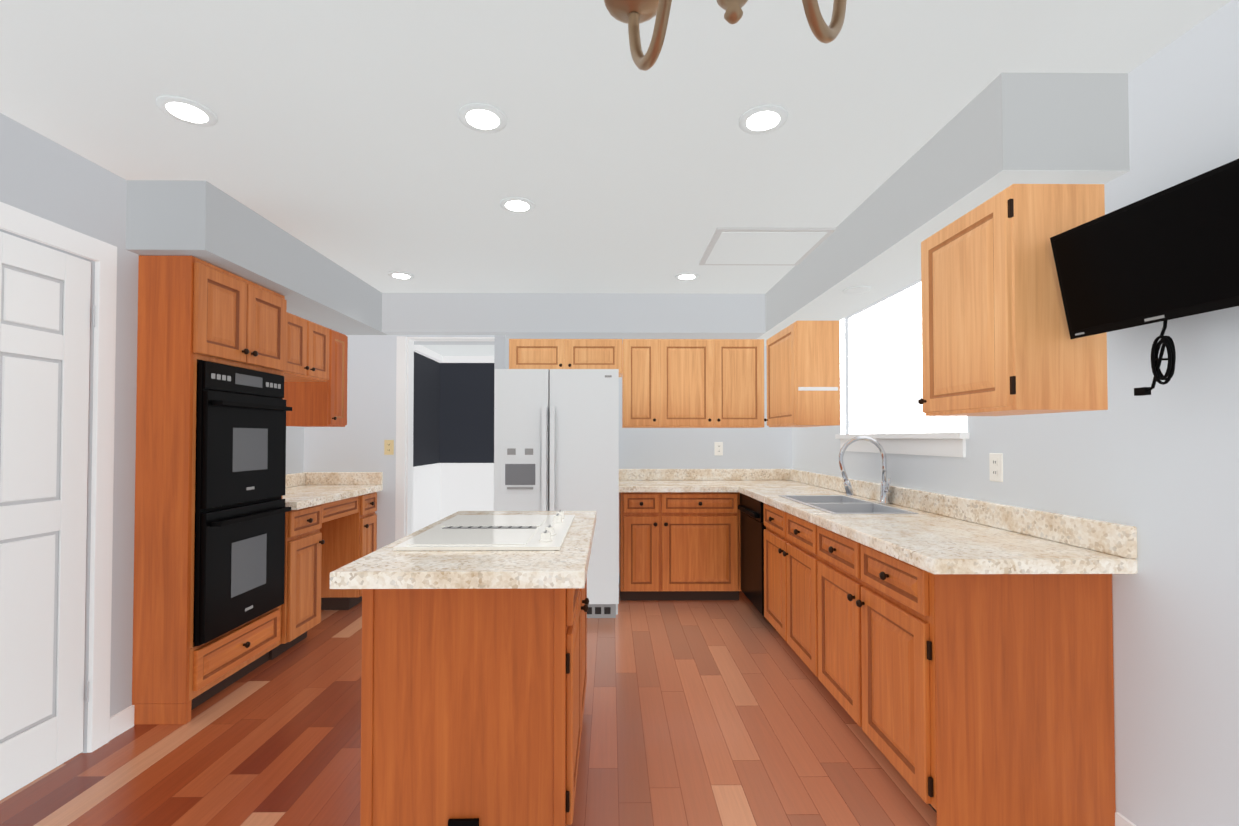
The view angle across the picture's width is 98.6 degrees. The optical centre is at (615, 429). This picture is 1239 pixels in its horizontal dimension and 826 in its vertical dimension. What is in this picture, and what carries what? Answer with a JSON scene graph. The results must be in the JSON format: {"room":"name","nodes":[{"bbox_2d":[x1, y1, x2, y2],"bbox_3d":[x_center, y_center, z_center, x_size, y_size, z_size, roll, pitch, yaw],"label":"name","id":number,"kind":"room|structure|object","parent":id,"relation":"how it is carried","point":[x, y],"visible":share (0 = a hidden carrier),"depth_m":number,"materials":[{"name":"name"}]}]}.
{"room":"kitchen","nodes":[
{"label":"kitchen","id":0,"kind":"room"},
{"bbox_2d":[0,113,138,752],"bbox_3d":[-2.400,0.067,-0.269,0.500,2.440,5.365,0,-1,-1],"label":"wall","id":1,"kind":"structure","parent":0,"point":[44,177],"depth_m":2.29,"materials":[{"name":"paint"}]},
{"bbox_2d":[0,231,94,799],"bbox_3d":[-2.190,0.305,1.833,0.051,2.018,0.764,0,-1,-1],"label":"closet door","id":2,"kind":"structure","parent":1,"relation":"in","point":[45,295],"depth_m":2.03,"materials":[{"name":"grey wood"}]},
{"bbox_2d":[0,202,134,752],"bbox_3d":[-2.141,0.228,-0.168,0.020,2.120,5.165,0,-1,-1],"label":"door frame","id":3,"kind":"structure","parent":1,"relation":"attached to","point":[104,728],"depth_m":2.23,"materials":[{"name":"white wood"}]},
{"bbox_2d":[126,180,381,332],"bbox_3d":[-2.169,-0.939,3.279,0.670,0.310,1.820,0,-1,-1],"label":"soffit","id":4,"kind":"structure","parent":0,"point":[197,219],"depth_m":2.64,"materials":[{"name":"paint"}]},
{"bbox_2d":[286,426,303,473],"bbox_3d":[-2.575,0.128,3.354,0.140,2.440,1.885,0,-1,-1],"label":"wall","id":5,"kind":"structure","parent":0,"point":[294,449],"depth_m":4.17,"materials":[{"name":"paint"}]},
{"bbox_2d":[284,312,347,426],"bbox_3d":[-2.315,-0.403,3.718,0.378,0.743,1.176,0,-1,-1],"label":"upper cabinet","id":6,"kind":"object","parent":5,"relation":"attached to","point":[315,383],"visible":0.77,"depth_m":4.03,"materials":[{"name":"brown wood"}]},
{"bbox_2d":[413,345,444,532],"bbox_3d":[-2.490,0.173,6.002,0.200,2.440,3.170,0,-1,-1],"label":"wall","id":7,"kind":"structure","parent":0,"point":[429,366],"depth_m":6.96,"materials":[{"name":"grey paint"}]},
{"bbox_2d":[441,356,493,518],"bbox_3d":[-1.674,0.198,7.495,1.440,2.440,0.200,0,-1,-1],"label":"wall","id":8,"kind":"structure","parent":0,"point":[453,438],"depth_m":7.45,"materials":[{"name":"grey paint"}]},
{"bbox_2d":[0,586,936,825],"bbox_3d":[-0.497,1.365,2.546,6.200,0.060,11.000,0,-1,-1],"label":"floor","id":9,"kind":"structure","parent":0,"point":[715,713],"depth_m":2.22,"materials":[{"name":"brown wood"}]},
{"bbox_2d":[132,256,286,724],"bbox_3d":[-2.195,0.273,2.769,0.601,2.126,0.698,0,-1,-1],"label":"tall cabinet","id":10,"kind":"object","parent":9,"relation":"on","point":[192,310],"visible":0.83,"depth_m":2.43,"materials":[{"name":"brown wood"}]},
{"bbox_2d":[193,360,291,645],"bbox_3d":[-2.148,0.343,2.768,0.598,1.320,0.608,0,-1,-1],"label":"double wall oven","id":11,"kind":"object","parent":10,"relation":"in","point":[241,509],"visible":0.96,"depth_m":2.67,"materials":[{"name":"black metal"}]},
{"bbox_2d":[269,472,382,659],"bbox_3d":[-2.188,0.843,3.699,0.633,1.018,1.176,0,-1,-1],"label":"base cabinet","id":12,"kind":"object","parent":9,"relation":"on","point":[330,521],"visible":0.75,"depth_m":3.74,"materials":[{"name":"brown wood"}]},
{"bbox_2d":[360,591,585,825],"bbox_3d":[-0.453,0.887,1.871,0.635,0.869,0.526,0,-1,-1],"label":"base cabinet","id":13,"kind":"object","parent":9,"relation":"on","point":[473,677],"depth_m":1.61,"materials":[{"name":"brown wood"}]},
{"bbox_2d":[448,818,478,825],"bbox_3d":[-0.458,1.216,1.600,0.090,0.085,0.016,0,-1,-1],"label":"outlet","id":14,"kind":"object","parent":13,"relation":"attached to","point":[465,822],"visible":1,"depth_m":1.60,"materials":[{"name":"black plastic"}]},
{"bbox_2d":[330,511,596,590],"bbox_3d":[-0.447,0.431,2.112,0.708,0.047,1.260,0,-1,-1],"label":"countertop","id":15,"kind":"structure","parent":13,"relation":"on","point":[566,568],"depth_m":1.56,"materials":[{"name":"beige stone"}]},
{"bbox_2d":[393,510,574,550],"bbox_3d":[-0.463,0.383,2.132,0.550,0.047,0.740,0,-1,-1],"label":"cooktop","id":16,"kind":"object","parent":15,"relation":"in","point":[495,532],"visible":1,"depth_m":1.97,"materials":[{"name":"white glass"},{"name":"white enamel"}]},
{"bbox_2d":[494,369,618,617],"bbox_3d":[-0.428,0.466,4.189,0.890,1.788,0.845,0,-1,-1],"label":"fridge","id":17,"kind":"object","parent":9,"relation":"on","point":[556,439],"visible":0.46,"depth_m":3.82,"materials":[{"name":"white painted metal"},{"name":"grey plastic"}]},
{"bbox_2d":[586,575,588,681],"bbox_3d":[-0.458,0.895,2.394,0.635,0.869,0.520,0,-1,-1],"label":"base cabinet","id":18,"kind":"object","parent":9,"relation":"on","point":[587,600],"depth_m":2.60,"materials":[{"name":"brown wood"}]},
{"bbox_2d":[619,492,740,599],"bbox_3d":[0.509,0.930,4.445,0.948,0.869,0.628,0,-1,-1],"label":"base cabinet","id":19,"kind":"object","parent":9,"relation":"on","point":[679,545],"visible":0.96,"depth_m":4.17,"materials":[{"name":"brown wood"}]},
{"bbox_2d":[619,469,738,491],"bbox_3d":[0.480,0.420,4.448,0.930,0.147,0.641,0,-1,-1],"label":"countertop","id":20,"kind":"structure","parent":19,"relation":"on","point":[630,480],"depth_m":4.72,"materials":[{"name":"beige stone"}]},
{"bbox_2d":[738,493,775,629],"bbox_3d":[1.258,0.922,3.890,0.620,0.867,0.596,0,-1,-1],"label":"dishwasher","id":21,"kind":"object","parent":9,"relation":"on","point":[752,527],"visible":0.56,"depth_m":3.81,"materials":[{"name":"black metal"}]},
{"bbox_2d":[764,503,815,606],"bbox_3d":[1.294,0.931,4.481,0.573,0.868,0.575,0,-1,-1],"label":"base cabinet","id":22,"kind":"object","parent":9,"relation":"on","point":[789,539],"depth_m":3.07,"materials":[{"name":"brown wood"}]},
{"bbox_2d":[751,469,802,472],"bbox_3d":[1.245,0.420,4.456,0.360,0.147,0.641,0,-1,-1],"label":"backsplash","id":23,"kind":"structure","parent":22,"relation":"on","point":[752,470],"depth_m":4.75,"materials":[{"name":"beige stone"}]},
{"bbox_2d":[816,525,1115,825],"bbox_3d":[1.304,0.891,2.154,0.598,0.868,0.876,0,-1,-1],"label":"base cabinet","id":24,"kind":"object","parent":9,"relation":"on","point":[975,699],"depth_m":1.72,"materials":[{"name":"brown wood"}]},
{"bbox_2d":[735,469,1137,573],"bbox_3d":[1.276,0.399,3.208,0.638,0.147,3.138,0,-1,-1],"label":"countertop","id":25,"kind":"structure","parent":24,"relation":"on","point":[943,534],"depth_m":2.02,"materials":[{"name":"beige stone"}]},
{"bbox_2d":[779,495,918,513],"bbox_3d":[1.274,0.524,3.037,0.426,0.210,0.836,0,-1,-1],"label":"sink","id":26,"kind":"object","parent":25,"relation":"in","point":[837,504],"visible":0.19,"depth_m":3.02,"materials":[{"name":"grey metal"}]},
{"bbox_2d":[839,436,890,503],"bbox_3d":[1.418,0.228,3.018,0.291,0.386,0.110,0,-1,-1],"label":"gooseneck faucet","id":27,"kind":"object","parent":25,"relation":"on","point":[885,491],"visible":1,"depth_m":3.03,"materials":[{"name":"silver metal"}]},
{"bbox_2d":[304,335,791,549],"bbox_3d":[-0.537,0.149,4.611,4.240,2.440,0.590,0,-1,-1],"label":"wall","id":28,"kind":"structure","parent":0,"point":[355,443],"depth_m":4.32,"materials":[{"name":"paint"}]},
{"bbox_2d":[384,440,393,454],"bbox_3d":[-1.829,0.144,4.298,0.075,0.120,0.008,0,-1,-1],"label":"light switch","id":29,"kind":"object","parent":28,"relation":"attached to","point":[388,447],"visible":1,"depth_m":4.30,"materials":[{"name":"beige plastic"}]},
{"bbox_2d":[395,336,494,540],"bbox_3d":[-1.444,0.308,4.355,0.920,2.115,0.140,0,-1,-1],"label":"door frame","id":30,"kind":"structure","parent":28,"relation":"attached to","point":[404,401],"depth_m":4.30,"materials":[{"name":"white"}]},
{"bbox_2d":[509,339,620,376],"bbox_3d":[-0.421,-0.615,4.615,0.950,0.288,0.322,0,-1,-1],"label":"upper cabinet","id":31,"kind":"object","parent":28,"relation":"attached to","point":[549,354],"depth_m":4.46,"materials":[{"name":"brown wood"}]},
{"bbox_2d":[621,339,660,427],"bbox_3d":[0.209,-0.388,4.617,0.300,0.743,0.322,0,-1,-1],"label":"upper cabinet","id":32,"kind":"object","parent":28,"relation":"attached to","point":[640,358],"depth_m":4.46,"materials":[{"name":"brown wood"}]},
{"bbox_2d":[661,339,763,427],"bbox_3d":[0.803,-0.388,4.623,0.889,0.743,0.322,0,-1,-1],"label":"upper cabinet","id":33,"kind":"object","parent":28,"relation":"attached to","point":[692,383],"depth_m":4.46,"materials":[{"name":"brown wood"}]},
{"bbox_2d":[714,442,722,454],"bbox_3d":[0.922,0.172,4.774,0.075,0.120,0.008,0,-1,-1],"label":"outlet","id":34,"kind":"object","parent":28,"relation":"attached to","point":[718,448],"visible":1,"depth_m":4.77,"materials":[{"name":"white plastic"}]},
{"bbox_2d":[342,293,769,344],"bbox_3d":[-0.465,-0.918,4.500,4.100,0.310,0.570,0,-1,-1],"label":"soffit","id":35,"kind":"structure","parent":0,"point":[622,316],"depth_m":4.22,"materials":[{"name":"paint"}]},
{"bbox_2d":[0,0,1230,355],"bbox_3d":[-0.497,-1.127,2.588,6.200,0.076,11.000,0,-1,-1],"label":"ceiling","id":36,"kind":"structure","parent":0,"point":[342,136],"depth_m":1.87,"materials":[{"name":"white paint"}]},
{"bbox_2d":[156,95,217,126],"bbox_3d":[-1.500,-1.113,1.868,0.170,0.008,0.170,0,-1,-1],"label":"recessed light","id":37,"kind":"object","parent":36,"relation":"in","point":[186,110],"visible":1,"depth_m":1.86,"materials":[{"name":"white paint"}]},
{"bbox_2d":[388,271,413,279],"bbox_3d":[-1.508,-1.081,3.748,0.170,0.008,0.170,0,-1,-1],"label":"recessed light","id":38,"kind":"object","parent":36,"relation":"in","point":[400,275],"visible":1,"depth_m":3.73,"materials":[{"name":"white paint"}]},
{"bbox_2d":[458,103,506,132],"bbox_3d":[-0.475,-1.112,1.908,0.170,0.008,0.170,0,-1,-1],"label":"recessed light","id":39,"kind":"object","parent":36,"relation":"in","point":[483,117],"visible":1,"depth_m":1.90,"materials":[{"name":"white paint"}]},
{"bbox_2d":[500,197,534,212],"bbox_3d":[-0.482,-1.100,2.617,0.170,0.008,0.170,0,-1,-1],"label":"recessed light","id":40,"kind":"object","parent":36,"relation":"in","point":[517,204],"visible":1,"depth_m":2.60,"materials":[{"name":"white paint"}]},
{"bbox_2d":[604,0,671,70],"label":"brass chandelier","id":41,"kind":"object","parent":36,"relation":"hanging from","point":[633,14],"depth_m":0.77,"materials":[{"name":"beige"}]},
{"bbox_2d":[675,272,698,279],"bbox_3d":[0.502,-1.081,3.767,0.170,0.008,0.170,0,-1,-1],"label":"recessed light","id":42,"kind":"object","parent":36,"relation":"in","point":[686,276],"visible":1,"depth_m":3.75,"materials":[{"name":"white paint"}]},
{"bbox_2d":[739,104,787,133],"bbox_3d":[0.529,-1.112,1.917,0.170,0.008,0.170,0,-1,-1],"label":"recessed light","id":43,"kind":"object","parent":36,"relation":"in","point":[764,119],"visible":1,"depth_m":1.91,"materials":[{"name":"white paint"}]},
{"bbox_2d":[762,73,1129,336],"bbox_3d":[1.400,-0.944,2.948,0.400,0.310,2.550,0,-1,-1],"label":"soffit","id":44,"kind":"structure","parent":0,"point":[1000,133],"depth_m":1.87,"materials":[{"name":"paint"}]},
{"bbox_2d":[843,286,871,293],"bbox_3d":[1.359,-0.784,3.000,0.150,0.007,0.150,0,-1,-1],"label":"light","id":45,"kind":"object","parent":44,"relation":"attached to","point":[856,289],"visible":1,"depth_m":2.99,"materials":[{"name":"white paint"}]},
{"bbox_2d":[792,0,1238,825],"bbox_3d":[1.688,0.088,1.008,0.140,2.440,7.840,0,-1,-1],"label":"wall","id":46,"kind":"structure","parent":0,"point":[1158,468],"depth_m":1.57,"materials":[{"name":"paint"}]},
{"bbox_2d":[764,321,839,426],"bbox_3d":[1.408,-0.396,4.112,0.353,0.743,0.700,0,-1,-1],"label":"upper cabinet","id":47,"kind":"object","parent":46,"relation":"attached to","point":[803,372],"visible":1,"depth_m":3.78,"materials":[{"name":"brown wood"}]},
{"bbox_2d":[835,282,968,456],"bbox_3d":[1.626,-0.322,3.095,0.145,0.920,1.340,0,-1,-1],"label":"kitchen window","id":48,"kind":"structure","parent":46,"relation":"in","point":[885,378],"depth_m":3.11,"materials":[{"name":"white"}]},
{"bbox_2d":[989,453,1002,481],"bbox_3d":[1.600,0.159,2.246,0.008,0.120,0.075,0,-1,-1],"label":"outlet","id":49,"kind":"object","parent":46,"relation":"attached to","point":[996,466],"visible":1,"depth_m":2.24,"materials":[{"name":"white plastic"}]},
{"bbox_2d":[918,184,1107,415],"bbox_3d":[1.428,-0.432,1.993,0.353,0.743,0.502,0,-1,-1],"label":"upper cabinet","id":50,"kind":"object","parent":46,"relation":"attached to","point":[997,340],"visible":0.98,"depth_m":1.76,"materials":[{"name":"brown wood"}]},
{"bbox_2d":[1115,812,1135,825],"bbox_3d":[1.625,1.235,-0.512,0.014,0.095,4.440,0,-1,-1],"label":"baseboard","id":51,"kind":"structure","parent":46,"relation":"attached to","point":[1120,820],"depth_m":1.68,"materials":[{"name":"white"}]},
{"bbox_2d":[1050,159,1238,395],"bbox_3d":[1.520,-0.364,1.476,0.194,0.530,0.505,0,-1,-5],"label":"wall-mounted tv","id":52,"kind":"object","parent":46,"relation":"attached to","point":[1167,254],"visible":1,"depth_m":1.44,"materials":[{"name":"black plastic"}]}
]}

